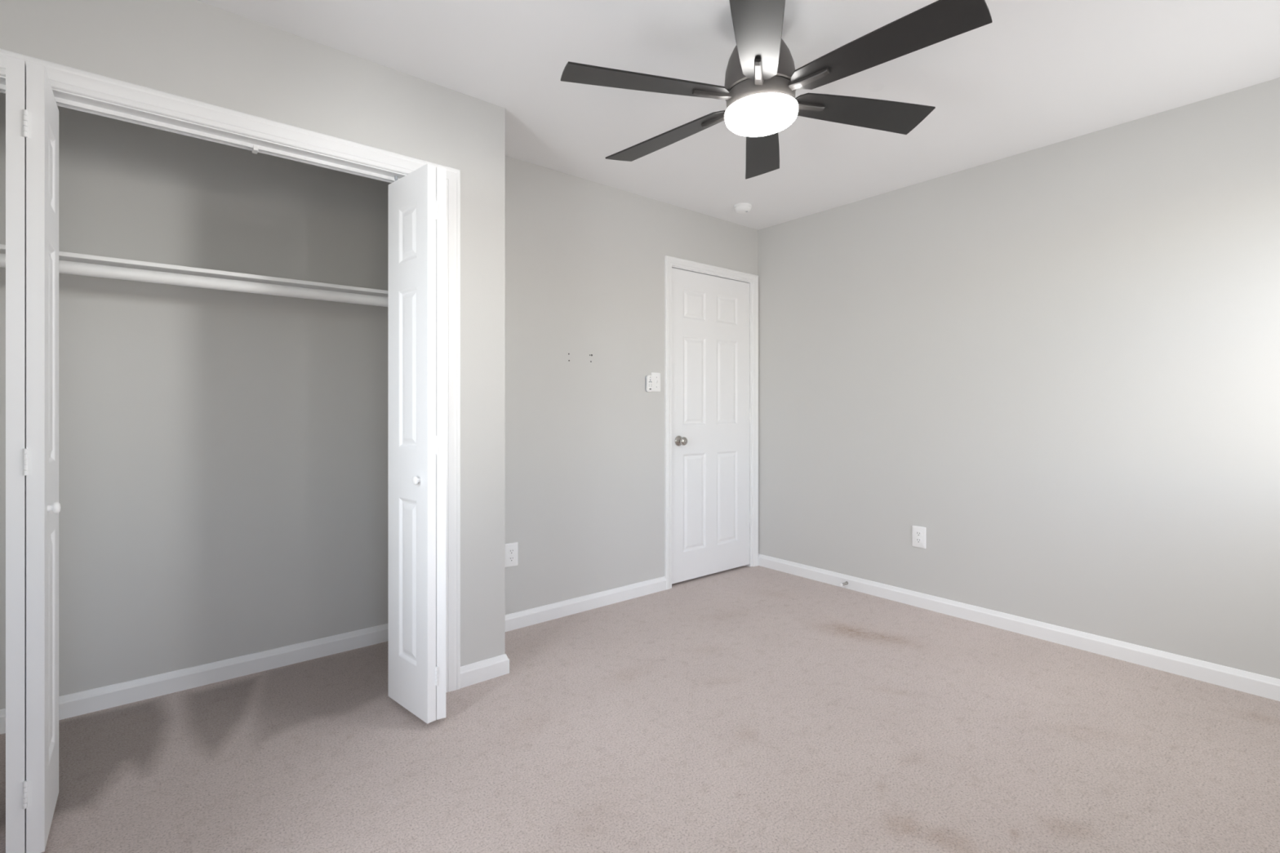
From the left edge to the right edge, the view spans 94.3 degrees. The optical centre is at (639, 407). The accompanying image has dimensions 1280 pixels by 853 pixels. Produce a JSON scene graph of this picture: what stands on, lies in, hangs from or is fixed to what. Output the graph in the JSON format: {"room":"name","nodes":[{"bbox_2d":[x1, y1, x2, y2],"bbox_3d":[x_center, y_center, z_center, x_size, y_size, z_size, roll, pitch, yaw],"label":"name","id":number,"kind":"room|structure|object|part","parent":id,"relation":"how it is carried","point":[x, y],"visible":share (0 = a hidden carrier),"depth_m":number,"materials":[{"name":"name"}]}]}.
{"room":"empty bedroom","nodes":[
{"label":"empty bedroom","id":0,"kind":"room"},
{"bbox_2d":[0,93,391,709],"bbox_3d":[-1.732,-0.073,2.597,1.730,2.440,0.115,0,0,-39],"label":"wall","id":1,"kind":"structure","parent":0,"point":[224,455],"depth_m":2.47,"materials":[{"name":"grey paint"}]},
{"bbox_2d":[0,623,388,734],"bbox_3d":[-1.735,1.106,2.511,1.615,0.082,0.014,0,0,-39],"label":"baseboard","id":2,"kind":"structure","parent":1,"relation":"attached to","point":[81,703],"depth_m":2.46,"materials":[{"name":"white paint"}]},
{"bbox_2d":[0,244,388,297],"bbox_3d":[-1.636,-0.508,2.392,1.615,0.015,0.323,0,0,-39],"label":"closet shelf","id":3,"kind":"object","parent":1,"relation":"attached to","point":[68,256],"visible":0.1,"depth_m":2.22,"materials":[{"name":"white paint"}]},
{"bbox_2d":[0,0,505,666],"bbox_3d":[-1.287,-0.073,2.057,1.730,2.440,0.114,0,0,-39],"label":"wall","id":4,"kind":"structure","parent":0,"point":[195,50],"depth_m":2.24,"materials":[{"name":"grey paint"}]},
{"bbox_2d":[0,84,399,182],"bbox_3d":[-1.323,-0.888,2.038,1.250,0.020,0.036,0,0,-39],"label":"door track","id":5,"kind":"object","parent":4,"relation":"attached to","point":[255,148],"visible":0.89,"depth_m":1.96,"materials":[{"name":"white metal"}]},
{"bbox_2d":[5,55,60,852],"bbox_3d":[-1.617,0.114,1.594,0.094,2.015,0.311,0,0,-42],"label":"bifold door","id":6,"kind":"structure","parent":5,"relation":"hanging from","point":[33,506],"depth_m":1.49,"materials":[{"name":"white paint"}]},
{"bbox_3d":[-1.529,0.262,1.547,0.026,0.032,0.032,0,0,-39],"label":"knob","id":7,"kind":"part","parent":6,"relation":"part of","materials":[{"name":"white plastic"}]},
{"bbox_2d":[388,164,445,724],"bbox_3d":[-0.822,0.114,2.239,0.157,2.015,0.307,0,0,-39],"label":"bifold door","id":8,"kind":"structure","parent":5,"relation":"hanging from","point":[416,200],"depth_m":2.15,"materials":[{"name":"white paint"}]},
{"bbox_3d":[-0.801,0.262,2.130,0.032,0.032,0.026,0,0,42],"label":"knob","id":9,"kind":"part","parent":8,"relation":"part of","materials":[{"name":"white plastic"}]},
{"bbox_2d":[0,48,460,693],"bbox_3d":[-1.312,0.089,2.026,1.398,2.117,0.131,0,0,-39],"label":"door frame","id":10,"kind":"structure","parent":4,"relation":"attached to","point":[62,77],"depth_m":2.16,"materials":[{"name":"white paint"}]},
{"bbox_2d":[460,653,509,688],"bbox_3d":[-0.653,1.106,2.497,0.220,0.082,0.014,0,0,-39],"label":"baseboard","id":11,"kind":"structure","parent":4,"relation":"attached to","point":[475,673],"depth_m":2.49,"materials":[{"name":"white paint"}]},
{"bbox_2d":[505,155,758,614],"bbox_3d":[-0.038,-0.073,3.658,2.233,2.440,0.116,0,0,-39],"label":"wall","id":12,"kind":"structure","parent":0,"point":[584,259],"depth_m":3.35,"materials":[{"name":"grey paint"}]},
{"bbox_2d":[505,542,518,568],"bbox_3d":[-0.664,0.762,3.063,0.079,0.122,0.008,0,0,-39],"label":"wall outlet","id":13,"kind":"object","parent":12,"relation":"attached to","point":[512,548],"visible":0.91,"depth_m":3.06,"materials":[{"name":"white plastic"}]},
{"bbox_2d":[508,555,514,561],"bbox_3d":[-0.663,0.782,3.061,0.034,0.028,0.003,0,0,-39],"label":"receptacle","id":14,"kind":"object","parent":13,"relation":"attached to","point":[511,558],"depth_m":3.06,"materials":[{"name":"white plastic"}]},
{"bbox_2d":[508,548,514,554],"bbox_3d":[-0.663,0.743,3.061,0.034,0.028,0.003,0,0,-39],"label":"receptacle","id":15,"kind":"object","parent":13,"relation":"attached to","point":[511,551],"depth_m":3.06,"materials":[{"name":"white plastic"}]},
{"bbox_2d":[505,576,666,631],"bbox_3d":[-0.347,1.106,3.320,1.326,0.082,0.014,0,0,-39],"label":"baseboard","id":16,"kind":"structure","parent":12,"relation":"attached to","point":[518,620],"depth_m":3.33,"materials":[{"name":"white paint"}]},
{"bbox_2d":[644,375,652,391],"bbox_3d":[0.056,-0.146,3.644,0.042,0.104,0.026,0,0,-39],"label":"remote","id":17,"kind":"object","parent":12,"relation":"attached to","point":[648,379],"visible":1,"depth_m":3.63,"materials":[{"name":"grey plastic"}]},
{"bbox_2d":[651,372,660,391],"bbox_3d":[0.105,-0.157,3.690,0.074,0.119,0.018,0,0,-39],"label":"light switch","id":18,"kind":"object","parent":12,"relation":"attached to","point":[655,376],"visible":1,"depth_m":3.69,"materials":[{"name":"white plastic"}]},
{"bbox_2d":[671,267,751,583],"bbox_3d":[0.510,0.118,4.024,0.784,2.022,0.102,0,0,-39],"label":"door","id":19,"kind":"structure","parent":12,"relation":"in","point":[711,315],"depth_m":4.01,"materials":[{"name":"white paint"}]},
{"bbox_3d":[0.269,0.216,3.805,0.067,0.067,0.063,0,0,-39],"label":"knob","id":20,"kind":"part","parent":19,"relation":"part of","materials":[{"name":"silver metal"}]},
{"bbox_2d":[664,255,758,589],"bbox_3d":[0.472,0.095,4.067,0.900,2.104,0.132,0,0,-39],"label":"door frame","id":21,"kind":"structure","parent":12,"relation":"attached to","point":[669,261],"depth_m":4.03,"materials":[{"name":"white paint"}]},
{"bbox_2d":[0,565,1279,852],"bbox_3d":[0.040,1.177,2.203,4.263,0.060,4.450,0,0,-39],"label":"floor","id":22,"kind":"structure","parent":0,"point":[744,708],"depth_m":1.97,"materials":[{"name":"beige carpet"}]},
{"bbox_2d":[196,0,1279,230],"bbox_3d":[0.037,-1.342,2.207,4.243,0.101,4.440,0,0,-39],"label":"ceiling","id":23,"kind":"structure","parent":0,"point":[1043,73],"depth_m":2.27,"materials":[{"name":"white paint"}]},
{"bbox_2d":[733,202,751,213],"bbox_3d":[0.659,-1.272,3.805,0.112,0.040,0.112,0,0,-39],"label":"smoke detector","id":24,"kind":"object","parent":23,"relation":"attached to","point":[741,208],"visible":1,"depth_m":3.77,"materials":[{"name":"white plastic"}]},
{"bbox_2d":[560,0,992,179],"bbox_3d":[0.401,-1.117,1.973,1.325,0.365,1.215,0,0,-18],"label":"ceiling fan","id":25,"kind":"object","parent":23,"relation":"hanging from","point":[762,79],"visible":1,"depth_m":1.86,"materials":[{"name":"black metal"}]},
{"bbox_3d":[0.029,-1.012,1.848,0.540,0.006,0.151,-2,11,-17],"label":"blade","id":26,"kind":"part","parent":25,"relation":"part of","materials":[{"name":"black wood"}]},
{"bbox_3d":[0.107,-1.016,2.233,0.540,0.006,0.151,-2,11,43],"label":"blade","id":27,"kind":"part","parent":25,"relation":"part of","materials":[{"name":"black wood"}]},
{"bbox_3d":[0.322,-1.022,1.588,0.151,0.006,0.540,9,3,13],"label":"blade","id":28,"kind":"part","parent":25,"relation":"part of","materials":[{"name":"grey wood"}]},
{"bbox_3d":[0.403,-0.960,1.973,0.240,0.050,0.240,-2,0,-39],"label":"lamp shade","id":29,"kind":"part","parent":25,"relation":"part of","materials":[{"name":"white glass"}]},
{"bbox_3d":[0.479,-1.029,2.357,0.151,0.006,0.540,-13,-2,13],"label":"blade","id":30,"kind":"part","parent":25,"relation":"part of","materials":[{"name":"black wood"}]},
{"bbox_3d":[0.772,-1.039,2.097,0.540,0.006,0.151,-2,-11,-17],"label":"blade","id":31,"kind":"part","parent":25,"relation":"part of","materials":[{"name":"black wood"}]},
{"bbox_3d":[0.694,-1.035,1.713,0.540,0.006,0.151,-2,-11,43],"label":"blade","id":32,"kind":"part","parent":25,"relation":"part of","materials":[{"name":"black wood"}]},
{"bbox_2d":[758,77,1279,679],"bbox_3d":[1.612,-0.073,3.505,0.120,2.440,4.440,0,0,-39],"label":"wall","id":33,"kind":"structure","parent":0,"point":[1058,363],"depth_m":2.91,"materials":[{"name":"grey paint"}]},
{"bbox_2d":[840,581,848,586],"bbox_3d":[1.282,1.111,3.733,0.072,0.020,0.020,0,0,-39],"label":"door stop","id":34,"kind":"object","parent":33,"relation":"attached to","point":[846,582],"visible":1,"depth_m":3.73,"materials":[{"name":"silver metal"}]},
{"bbox_2d":[911,525,925,548],"bbox_3d":[1.604,0.746,3.414,0.008,0.122,0.079,0,0,-39],"label":"wall outlet","id":35,"kind":"object","parent":33,"relation":"attached to","point":[918,533],"visible":1,"depth_m":3.41,"materials":[{"name":"white plastic"}]},
{"bbox_2d":[915,537,921,542],"bbox_3d":[1.602,0.766,3.412,0.003,0.028,0.034,0,0,-39],"label":"receptacle","id":36,"kind":"object","parent":35,"relation":"attached to","point":[917,540],"depth_m":3.41,"materials":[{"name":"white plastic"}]},
{"bbox_2d":[915,531,921,536],"bbox_3d":[1.602,0.727,3.412,0.003,0.028,0.034,0,0,-39],"label":"receptacle","id":37,"kind":"object","parent":35,"relation":"attached to","point":[917,533],"depth_m":3.41,"materials":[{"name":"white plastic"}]},
{"bbox_2d":[758,553,1279,701],"bbox_3d":[1.869,1.106,3.088,0.014,0.082,3.190,0,0,-39],"label":"baseboard","id":38,"kind":"structure","parent":33,"relation":"attached to","point":[1262,686],"depth_m":2.88,"materials":[{"name":"white paint"}]},
{"bbox_3d":[-1.309,-0.073,0.621,0.130,2.440,3.703,0,0,-39],"label":"wall","id":39,"kind":"structure","parent":0,"visible":0},
{"bbox_2d":[0,253,388,306],"bbox_3d":[-1.545,-0.467,2.280,1.615,0.058,0.058,0,0,-39],"label":"closet rod","id":40,"kind":"object","parent":39,"relation":"attached to","point":[65,267],"visible":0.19,"depth_m":2.21,"materials":[{"name":"white paint"}]}
]}

